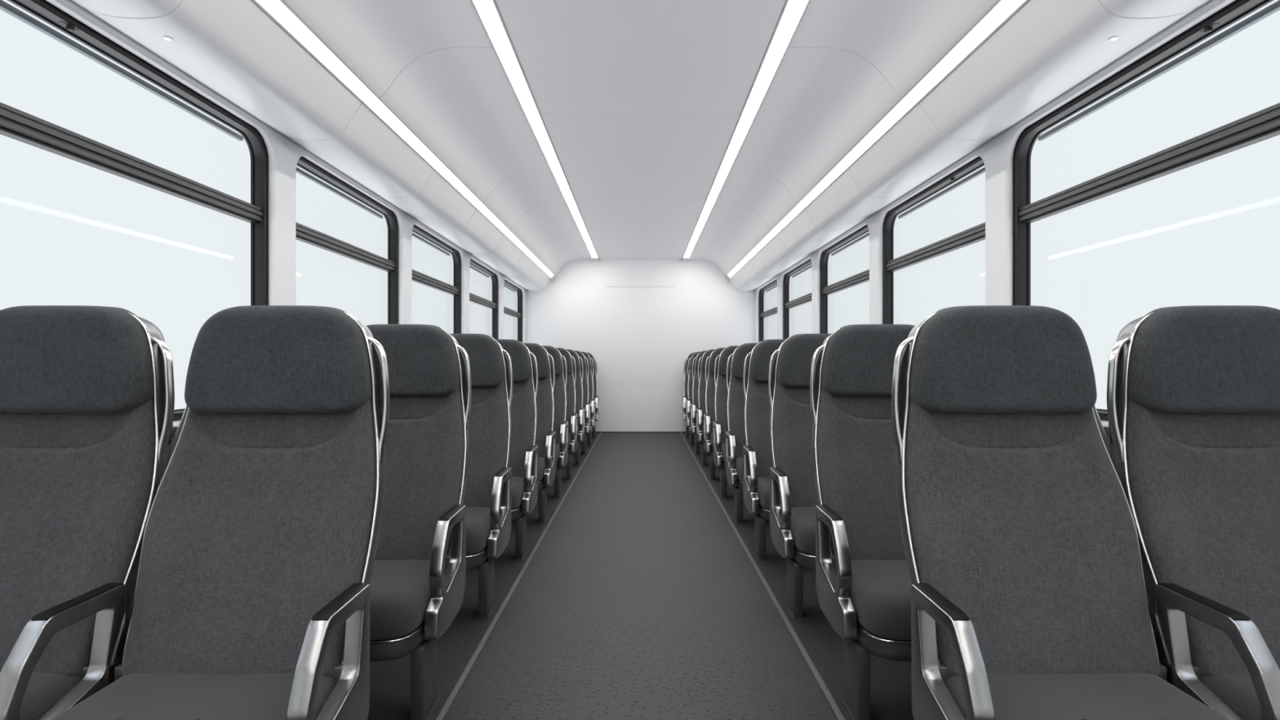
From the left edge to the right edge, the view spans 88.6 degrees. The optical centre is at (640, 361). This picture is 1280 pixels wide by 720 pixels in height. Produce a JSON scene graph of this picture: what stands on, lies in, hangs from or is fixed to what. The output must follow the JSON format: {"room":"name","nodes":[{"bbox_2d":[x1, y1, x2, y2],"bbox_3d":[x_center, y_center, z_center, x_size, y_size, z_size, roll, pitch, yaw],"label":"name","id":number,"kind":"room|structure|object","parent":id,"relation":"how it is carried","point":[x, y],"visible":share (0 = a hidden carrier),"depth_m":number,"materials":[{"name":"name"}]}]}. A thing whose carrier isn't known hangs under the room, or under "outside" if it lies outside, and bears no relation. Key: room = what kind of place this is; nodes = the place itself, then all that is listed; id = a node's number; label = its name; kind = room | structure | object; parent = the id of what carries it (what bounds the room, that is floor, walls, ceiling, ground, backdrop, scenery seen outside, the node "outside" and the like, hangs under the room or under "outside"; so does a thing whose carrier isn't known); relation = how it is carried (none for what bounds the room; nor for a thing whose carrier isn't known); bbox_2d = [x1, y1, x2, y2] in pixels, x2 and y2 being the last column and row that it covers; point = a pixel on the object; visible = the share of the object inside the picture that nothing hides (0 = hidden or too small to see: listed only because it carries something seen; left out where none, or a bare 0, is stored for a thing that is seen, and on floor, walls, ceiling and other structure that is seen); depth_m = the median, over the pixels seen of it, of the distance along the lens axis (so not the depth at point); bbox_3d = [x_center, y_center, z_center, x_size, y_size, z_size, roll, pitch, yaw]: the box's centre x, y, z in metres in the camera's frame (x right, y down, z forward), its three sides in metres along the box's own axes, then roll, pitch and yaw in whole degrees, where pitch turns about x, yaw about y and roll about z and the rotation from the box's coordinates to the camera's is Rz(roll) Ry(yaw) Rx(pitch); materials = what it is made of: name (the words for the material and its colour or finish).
{"room":"vehicle interior","nodes":[
{"label":"vehicle interior","id":0,"kind":"room"},
{"bbox_2d":[45,0,525,421],"bbox_3d":[-1.841,-0.140,3.850,0.042,2.520,13.200,0,0,0],"label":"wall","id":1,"kind":"structure","parent":0,"point":[284,154],"depth_m":3.36,"materials":[{"name":"white plastic"}]},
{"bbox_2d":[0,0,268,421],"bbox_3d":[-1.923,-0.445,2.494,0.124,1.384,1.579,0,0,0],"label":"window","id":2,"kind":"structure","parent":1,"relation":"in","point":[16,124],"depth_m":2.50,"materials":[{"name":"black rubber"}]},
{"bbox_2d":[172,420,180,435],"bbox_3d":[-1.813,0.259,3.850,0.023,0.052,13.100,0,0,0],"label":"window sill","id":3,"kind":"structure","parent":1,"relation":"attached to","point":[175,424],"depth_m":2.54,"materials":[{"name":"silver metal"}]},
{"bbox_2d":[70,0,551,291],"bbox_3d":[-1.615,-1.213,3.850,0.430,0.197,13.100,0,0,0],"label":"wall panel","id":4,"kind":"object","parent":1,"relation":"attached to","point":[233,48],"visible":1,"depth_m":2.93,"materials":[{"name":"white plastic"}]},
{"bbox_2d":[162,35,172,40],"bbox_3d":[-1.630,-1.118,2.260,0.032,0.014,0.032,0,0,0],"label":"recessed light","id":5,"kind":"object","parent":4,"relation":"attached to","point":[165,37],"visible":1,"depth_m":2.26,"materials":[{"name":"white"}]},
{"bbox_2d":[295,156,398,324],"bbox_3d":[-1.923,-0.445,4.253,0.124,1.384,1.579,0,0,0],"label":"window","id":6,"kind":"structure","parent":1,"relation":"in","point":[304,233],"depth_m":4.38,"materials":[{"name":"black rubber"}]},
{"bbox_2d":[412,224,461,333],"bbox_3d":[-1.923,-0.445,6.011,0.124,1.384,1.579,0,0,0],"label":"window","id":7,"kind":"structure","parent":1,"relation":"in","point":[420,277],"depth_m":6.41,"materials":[{"name":"black rubber"}]},
{"bbox_2d":[469,258,497,339],"bbox_3d":[-1.923,-0.445,7.769,0.124,1.384,1.579,0,0,0],"label":"window","id":8,"kind":"structure","parent":1,"relation":"in","point":[493,304],"depth_m":8.37,"materials":[{"name":"black rubber"}]},
{"bbox_2d":[503,279,522,342],"bbox_3d":[-1.923,-0.445,9.527,0.124,1.384,1.579,0,0,0],"label":"window","id":9,"kind":"structure","parent":1,"relation":"in","point":[518,314],"depth_m":10.25,"materials":[{"name":"black rubber"}]},
{"bbox_2d":[283,0,591,275],"bbox_3d":[-1.060,-1.500,3.850,0.594,0.282,13.100,0,0,0],"label":"ceiling panel","id":10,"kind":"object","parent":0,"point":[434,64],"visible":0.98,"depth_m":3.80,"materials":[{"name":"white plastic"}]},
{"bbox_2d":[251,0,556,280],"bbox_3d":[-1.378,-1.337,3.853,0.099,0.100,13.086,0,0,0],"label":"ceiling light","id":11,"kind":"object","parent":10,"relation":"attached to","point":[278,11],"visible":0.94,"depth_m":3.31,"materials":[{"name":"white plastic"}]},
{"bbox_2d":[525,259,755,431],"bbox_3d":[0.000,-0.305,10.430,3.800,2.890,0.060,0,0,0],"label":"wall","id":12,"kind":"structure","parent":0,"point":[640,320],"depth_m":10.40,"materials":[{"name":"white plastic"}]},
{"bbox_2d":[591,431,689,432],"bbox_3d":[0.000,1.111,10.394,3.600,0.018,0.012,0,0,0],"label":"baseboard","id":13,"kind":"structure","parent":12,"relation":"attached to","point":[591,431],"depth_m":10.39,"materials":[{"name":"grey metal"}]},
{"bbox_2d":[367,432,914,719],"bbox_3d":[0.000,1.145,3.850,4.000,0.050,13.220,0,0,0],"label":"floor","id":14,"kind":"structure","parent":0,"point":[640,598],"depth_m":2.80,"materials":[{"name":"carpet"}]},
{"bbox_2d":[0,305,174,719],"bbox_3d":[-1.510,0.487,1.458,0.603,1.266,0.737,0,0,0],"label":"seat","id":15,"kind":"object","parent":14,"relation":"on","point":[87,393],"visible":0.98,"depth_m":1.64,"materials":[{"name":"grey fabric"}]},
{"bbox_2d":[19,672,81,719],"bbox_3d":[-1.514,0.762,1.304,0.514,0.130,0.423,0,0,0],"label":"seat cushion","id":16,"kind":"object","parent":15,"relation":"on","point":[44,691],"depth_m":1.42,"materials":[{"name":"fabric"}]},
{"bbox_2d":[124,404,188,641],"bbox_3d":[-1.510,0.487,2.300,0.603,1.266,0.737,0,0,0],"label":"seat","id":17,"kind":"object","parent":14,"relation":"on","point":[176,435],"visible":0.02,"depth_m":2.49,"materials":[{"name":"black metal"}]},
{"bbox_2d":[124,599,133,640],"bbox_3d":[-1.514,0.762,2.147,0.514,0.130,0.423,0,0,0],"label":"seat cushion","id":18,"kind":"object","parent":17,"relation":"on","point":[127,620],"depth_m":1.94,"materials":[{"name":"fabric"}]},
{"bbox_2d":[51,305,389,719],"bbox_3d":[-0.936,0.487,1.458,0.603,1.266,0.737,0,0,0],"label":"seat","id":19,"kind":"object","parent":14,"relation":"on","point":[251,601],"visible":1,"depth_m":1.59,"materials":[{"name":"grey fabric"}]},
{"bbox_2d":[51,672,336,719],"bbox_3d":[-0.940,0.762,1.304,0.514,0.130,0.423,0,0,0],"label":"seat cushion","id":20,"kind":"object","parent":19,"relation":"on","point":[131,695],"depth_m":1.37,"materials":[{"name":"fabric"}]},
{"bbox_2d":[366,324,471,719],"bbox_3d":[-0.936,0.487,2.300,0.603,1.266,0.737,0,0,0],"label":"seat","id":21,"kind":"object","parent":14,"relation":"on","point":[417,583],"visible":0.51,"depth_m":2.39,"materials":[{"name":"grey fabric"}]},
{"bbox_2d":[369,559,446,640],"bbox_3d":[-0.940,0.762,2.147,0.514,0.130,0.423,0,0,0],"label":"seat cushion","id":22,"kind":"object","parent":21,"relation":"on","point":[402,596],"depth_m":2.02,"materials":[{"name":"fabric"}]},
{"bbox_2d":[450,333,512,618],"bbox_3d":[-0.936,0.487,3.143,0.603,1.266,0.737,0,0,0],"label":"seat","id":23,"kind":"object","parent":14,"relation":"on","point":[487,499],"visible":0.42,"depth_m":3.25,"materials":[{"name":"grey fabric"}]},
{"bbox_2d":[465,506,490,555],"bbox_3d":[-0.940,0.762,2.990,0.514,0.130,0.423,0,0,0],"label":"seat cushion","id":24,"kind":"object","parent":23,"relation":"on","point":[477,518],"depth_m":2.88,"materials":[{"name":"fabric"}]},
{"bbox_2d":[496,339,537,559],"bbox_3d":[-0.936,0.487,3.986,0.603,1.266,0.737,0,0,0],"label":"seat","id":25,"kind":"object","parent":14,"relation":"on","point":[523,455],"visible":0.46,"depth_m":4.10,"materials":[{"name":"grey fabric"}]},
{"bbox_2d":[511,475,524,510],"bbox_3d":[-0.940,0.762,3.833,0.514,0.130,0.423,0,0,0],"label":"seat cushion","id":26,"kind":"object","parent":25,"relation":"on","point":[517,482],"depth_m":3.74,"materials":[{"name":"fabric"}]},
{"bbox_2d":[435,432,600,719],"bbox_3d":[-0.630,1.118,3.849,0.020,0.004,13.099,0,0,0],"label":"floor strip","id":27,"kind":"object","parent":14,"relation":"on","point":[458,685],"visible":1,"depth_m":2.84,"materials":[{"name":"grey"}]},
{"bbox_2d":[523,342,555,523],"bbox_3d":[-0.936,0.487,4.830,0.603,1.266,0.737,0,0,0],"label":"seat","id":28,"kind":"object","parent":14,"relation":"on","point":[545,439],"visible":0.34,"depth_m":4.93,"materials":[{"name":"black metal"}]},
{"bbox_2d":[537,456,545,481],"bbox_3d":[-0.940,0.762,4.676,0.514,0.130,0.423,0,0,0],"label":"seat cushion","id":29,"kind":"object","parent":28,"relation":"on","point":[541,460],"depth_m":4.59,"materials":[{"name":"fabric"}]},
{"bbox_2d":[541,345,568,497],"bbox_3d":[-0.936,0.487,5.673,0.603,1.266,0.737,0,0,0],"label":"seat","id":30,"kind":"object","parent":14,"relation":"on","point":[560,424],"visible":0.31,"depth_m":5.79,"materials":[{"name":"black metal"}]},
{"bbox_2d":[555,443,559,462],"bbox_3d":[-0.940,0.762,5.519,0.514,0.130,0.423,0,0,0],"label":"seat cushion","id":31,"kind":"object","parent":30,"relation":"on","point":[557,445],"depth_m":5.47,"materials":[{"name":"fabric"}]},
{"bbox_2d":[555,347,577,479],"bbox_3d":[-0.936,0.487,6.516,0.603,1.266,0.737,0,0,0],"label":"seat","id":32,"kind":"object","parent":14,"relation":"on","point":[571,416],"visible":0.29,"depth_m":6.64,"materials":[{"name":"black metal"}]},
{"bbox_2d":[568,432,570,448],"bbox_3d":[-0.940,0.762,6.362,0.514,0.130,0.423,0,0,0],"label":"seat cushion","id":33,"kind":"object","parent":32,"relation":"on","point":[569,433],"depth_m":6.33,"materials":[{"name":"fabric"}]},
{"bbox_2d":[566,349,584,466],"bbox_3d":[-0.936,0.487,7.359,0.603,1.266,0.737,0,0,0],"label":"seat","id":34,"kind":"object","parent":14,"relation":"on","point":[580,410],"visible":0.27,"depth_m":7.48,"materials":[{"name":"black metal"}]},
{"bbox_2d":[573,350,590,454],"bbox_3d":[-0.936,0.487,8.201,0.603,1.266,0.737,0,0,0],"label":"seat","id":35,"kind":"object","parent":14,"relation":"on","point":[586,405],"visible":0.22,"depth_m":8.33,"materials":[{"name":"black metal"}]},
{"bbox_2d":[581,351,595,445],"bbox_3d":[-0.936,0.487,9.044,0.603,1.266,0.737,0,0,0],"label":"seat","id":36,"kind":"object","parent":14,"relation":"on","point":[591,400],"visible":0.25,"depth_m":9.17,"materials":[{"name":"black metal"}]},
{"bbox_2d":[586,352,599,438],"bbox_3d":[-0.936,0.487,9.887,0.603,1.266,0.737,0,0,0],"label":"seat","id":37,"kind":"object","parent":14,"relation":"on","point":[596,397],"visible":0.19,"depth_m":10.00,"materials":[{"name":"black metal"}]},
{"bbox_2d":[682,352,694,438],"bbox_3d":[0.936,0.487,9.887,0.603,1.266,0.737,0,0,0],"label":"seat","id":38,"kind":"object","parent":14,"relation":"on","point":[685,397],"visible":0.26,"depth_m":10.01,"materials":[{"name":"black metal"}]},
{"bbox_2d":[686,351,700,445],"bbox_3d":[0.936,0.487,9.044,0.603,1.266,0.737,0,0,0],"label":"seat","id":39,"kind":"object","parent":14,"relation":"on","point":[690,400],"visible":0.23,"depth_m":9.17,"materials":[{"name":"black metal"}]},
{"bbox_2d":[690,350,707,454],"bbox_3d":[0.936,0.487,8.201,0.603,1.266,0.737,0,0,0],"label":"seat","id":40,"kind":"object","parent":14,"relation":"on","point":[695,405],"visible":0.27,"depth_m":8.33,"materials":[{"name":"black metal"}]},
{"bbox_2d":[696,349,715,466],"bbox_3d":[0.936,0.487,7.359,0.603,1.266,0.737,0,0,0],"label":"seat","id":41,"kind":"object","parent":14,"relation":"on","point":[701,409],"visible":0.3,"depth_m":7.48,"materials":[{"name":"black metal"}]},
{"bbox_2d":[703,347,725,479],"bbox_3d":[0.936,0.487,6.516,0.603,1.266,0.737,0,0,0],"label":"seat","id":42,"kind":"object","parent":14,"relation":"on","point":[709,416],"visible":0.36,"depth_m":6.64,"materials":[{"name":"black fabric"}]},
{"bbox_2d":[711,432,712,447],"bbox_3d":[0.940,0.762,6.362,0.514,0.130,0.423,0,0,0],"label":"seat cushion","id":43,"kind":"object","parent":42,"relation":"on","point":[711,433],"depth_m":6.35,"materials":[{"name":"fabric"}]},
{"bbox_2d":[712,345,739,497],"bbox_3d":[0.936,0.487,5.673,0.603,1.266,0.737,0,0,0],"label":"seat","id":44,"kind":"object","parent":14,"relation":"on","point":[720,426],"visible":0.32,"depth_m":5.79,"materials":[{"name":"black fabric"}]},
{"bbox_2d":[721,442,725,462],"bbox_3d":[0.940,0.762,5.519,0.514,0.130,0.423,0,0,0],"label":"seat cushion","id":45,"kind":"object","parent":44,"relation":"on","point":[723,444],"depth_m":5.46,"materials":[{"name":"fabric"}]},
{"bbox_2d":[725,342,758,523],"bbox_3d":[0.936,0.487,4.830,0.603,1.266,0.737,0,0,0],"label":"seat","id":46,"kind":"object","parent":14,"relation":"on","point":[735,434],"visible":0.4,"depth_m":4.95,"materials":[{"name":"black fabric"}]},
{"bbox_2d":[736,456,742,481],"bbox_3d":[0.940,0.762,4.676,0.514,0.130,0.423,0,0,0],"label":"seat cushion","id":47,"kind":"object","parent":46,"relation":"on","point":[739,459],"depth_m":4.60,"materials":[{"name":"fabric"}]},
{"bbox_2d":[680,432,845,719],"bbox_3d":[0.630,1.118,3.849,0.020,0.004,13.099,0,0,0],"label":"floor strip","id":48,"kind":"object","parent":14,"relation":"on","point":[822,684],"visible":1,"depth_m":2.84,"materials":[{"name":"grey"}]},
{"bbox_2d":[742,339,785,559],"bbox_3d":[0.936,0.487,3.986,0.603,1.266,0.737,0,0,0],"label":"seat","id":49,"kind":"object","parent":14,"relation":"on","point":[757,453],"visible":0.34,"depth_m":4.10,"materials":[{"name":"grey fabric"}]},
{"bbox_2d":[757,475,769,510],"bbox_3d":[0.940,0.762,3.833,0.514,0.130,0.423,0,0,0],"label":"seat cushion","id":50,"kind":"object","parent":49,"relation":"on","point":[763,482],"depth_m":3.74,"materials":[{"name":"fabric"}]},
{"bbox_2d":[768,333,831,618],"bbox_3d":[0.936,0.487,3.143,0.603,1.266,0.737,0,0,0],"label":"seat","id":51,"kind":"object","parent":14,"relation":"on","point":[793,500],"visible":0.44,"depth_m":3.25,"materials":[{"name":"grey fabric"}]},
{"bbox_2d":[791,506,815,555],"bbox_3d":[0.940,0.762,2.990,0.514,0.130,0.423,0,0,0],"label":"seat cushion","id":52,"kind":"object","parent":51,"relation":"on","point":[802,518],"depth_m":2.88,"materials":[{"name":"fabric"}]},
{"bbox_2d":[809,324,915,719],"bbox_3d":[0.936,0.487,2.300,0.603,1.266,0.737,0,0,0],"label":"seat","id":53,"kind":"object","parent":14,"relation":"on","point":[863,581],"visible":0.58,"depth_m":2.39,"materials":[{"name":"grey fabric"}]},
{"bbox_2d":[834,559,911,640],"bbox_3d":[0.940,0.762,2.147,0.514,0.130,0.423,0,0,0],"label":"seat cushion","id":54,"kind":"object","parent":53,"relation":"on","point":[879,593],"depth_m":2.02,"materials":[{"name":"fabric"}]},
{"bbox_2d":[891,305,1229,719],"bbox_3d":[0.936,0.487,1.458,0.603,1.266,0.737,0,0,0],"label":"seat","id":55,"kind":"object","parent":14,"relation":"on","point":[1029,599],"visible":1,"depth_m":1.59,"materials":[{"name":"grey fabric"}]},
{"bbox_2d":[944,672,1229,719],"bbox_3d":[0.940,0.762,1.304,0.514,0.130,0.423,0,0,0],"label":"seat cushion","id":56,"kind":"object","parent":55,"relation":"on","point":[1015,695],"depth_m":1.37,"materials":[{"name":"fabric"}]},
{"bbox_2d":[1093,404,1155,639],"bbox_3d":[1.510,0.487,2.300,0.603,1.266,0.737,0,0,0],"label":"seat","id":57,"kind":"object","parent":14,"relation":"on","point":[1104,434],"visible":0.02,"depth_m":2.49,"materials":[{"name":"black fabric"}]},
{"bbox_2d":[1147,600,1155,639],"bbox_3d":[1.514,0.762,2.147,0.514,0.130,0.423,0,0,0],"label":"seat cushion","id":58,"kind":"object","parent":57,"relation":"on","point":[1153,618],"depth_m":1.94,"materials":[{"name":"fabric"}]},
{"bbox_2d":[1106,305,1279,719],"bbox_3d":[1.510,0.487,1.458,0.603,1.266,0.737,0,0,0],"label":"seat","id":59,"kind":"object","parent":14,"relation":"on","point":[1193,392],"visible":0.97,"depth_m":1.64,"materials":[{"name":"grey fabric"}]},
{"bbox_2d":[1199,672,1262,719],"bbox_3d":[1.514,0.762,1.304,0.514,0.130,0.423,0,0,0],"label":"seat cushion","id":60,"kind":"object","parent":59,"relation":"on","point":[1236,691],"depth_m":1.42,"materials":[{"name":"fabric"}]},
{"bbox_2d":[495,0,786,259],"bbox_3d":[0.000,-1.630,3.850,1.304,0.020,13.100,0,0,0],"label":"ceiling","id":61,"kind":"structure","parent":0,"point":[640,103],"depth_m":3.97,"materials":[{"name":"white plastic"}]},
{"bbox_2d":[471,0,599,261],"bbox_3d":[-0.708,-1.624,3.853,0.127,0.052,13.086,0,0,0],"label":"ceiling light","id":62,"kind":"object","parent":61,"relation":"attached to","point":[489,15],"visible":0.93,"depth_m":3.99,"materials":[{"name":"white plastic"}]},
{"bbox_2d":[681,0,810,261],"bbox_3d":[0.708,-1.624,3.853,0.127,0.052,13.086,0,0,0],"label":"ceiling light","id":63,"kind":"object","parent":61,"relation":"attached to","point":[792,14],"visible":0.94,"depth_m":4.00,"materials":[{"name":"white plastic"}]},
{"bbox_2d":[689,0,997,275],"bbox_3d":[1.060,-1.500,3.850,0.594,0.282,13.100,0,0,0],"label":"ceiling panel","id":64,"kind":"object","parent":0,"point":[846,64],"visible":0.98,"depth_m":3.80,"materials":[{"name":"white plastic"}]},
{"bbox_2d":[724,0,1030,280],"bbox_3d":[1.378,-1.337,3.853,0.099,0.100,13.086,0,0,0],"label":"ceiling light","id":65,"kind":"object","parent":64,"relation":"attached to","point":[1002,11],"visible":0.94,"depth_m":3.32,"materials":[{"name":"white plastic"}]},
{"bbox_2d":[755,0,1235,421],"bbox_3d":[1.841,-0.140,3.850,0.042,2.520,13.200,0,0,0],"label":"wall","id":66,"kind":"structure","parent":0,"point":[997,154],"depth_m":3.37,"materials":[{"name":"white plastic"}]},
{"bbox_2d":[759,280,777,342],"bbox_3d":[1.923,-0.445,9.527,0.124,1.384,1.579,0,0,0],"label":"window","id":67,"kind":"structure","parent":66,"relation":"in","point":[762,314],"depth_m":10.26,"materials":[{"name":"black rubber"}]},
{"bbox_2d":[783,258,811,339],"bbox_3d":[1.923,-0.445,7.769,0.124,1.384,1.579,0,0,0],"label":"window","id":68,"kind":"structure","parent":66,"relation":"in","point":[788,304],"depth_m":8.37,"materials":[{"name":"black rubber"}]},
{"bbox_2d":[820,224,869,333],"bbox_3d":[1.923,-0.445,6.011,0.124,1.384,1.579,0,0,0],"label":"window","id":69,"kind":"structure","parent":66,"relation":"in","point":[863,277],"depth_m":6.40,"materials":[{"name":"black rubber"}]},
{"bbox_2d":[883,156,985,324],"bbox_3d":[1.923,-0.445,4.253,0.124,1.384,1.579,0,0,0],"label":"window","id":70,"kind":"structure","parent":66,"relation":"in","point":[976,233],"depth_m":4.42,"materials":[{"name":"black rubber"}]},
{"bbox_2d":[728,0,1210,291],"bbox_3d":[1.615,-1.213,3.850,0.430,0.197,13.100,0,0,0],"label":"wall panel","id":71,"kind":"object","parent":66,"relation":"attached to","point":[1047,48],"visible":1,"depth_m":2.93,"materials":[{"name":"white plastic"}]},
{"bbox_2d":[1108,35,1119,40],"bbox_3d":[1.630,-1.118,2.260,0.032,0.014,0.032,0,0,0],"label":"recessed light","id":72,"kind":"object","parent":71,"relation":"attached to","point":[1115,37],"visible":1,"depth_m":2.26,"materials":[{"name":"white"}]},
{"bbox_2d":[1100,420,1109,435],"bbox_3d":[1.813,0.259,3.850,0.023,0.052,13.100,0,0,0],"label":"window sill","id":73,"kind":"structure","parent":66,"relation":"attached to","point":[1105,424],"depth_m":2.54,"materials":[{"name":"silver metal"}]},
{"bbox_2d":[1013,0,1279,421],"bbox_3d":[1.923,-0.445,2.494,0.124,1.384,1.579,0,0,0],"label":"window","id":74,"kind":"structure","parent":66,"relation":"in","point":[1262,125],"depth_m":2.52,"materials":[{"name":"black rubber"}]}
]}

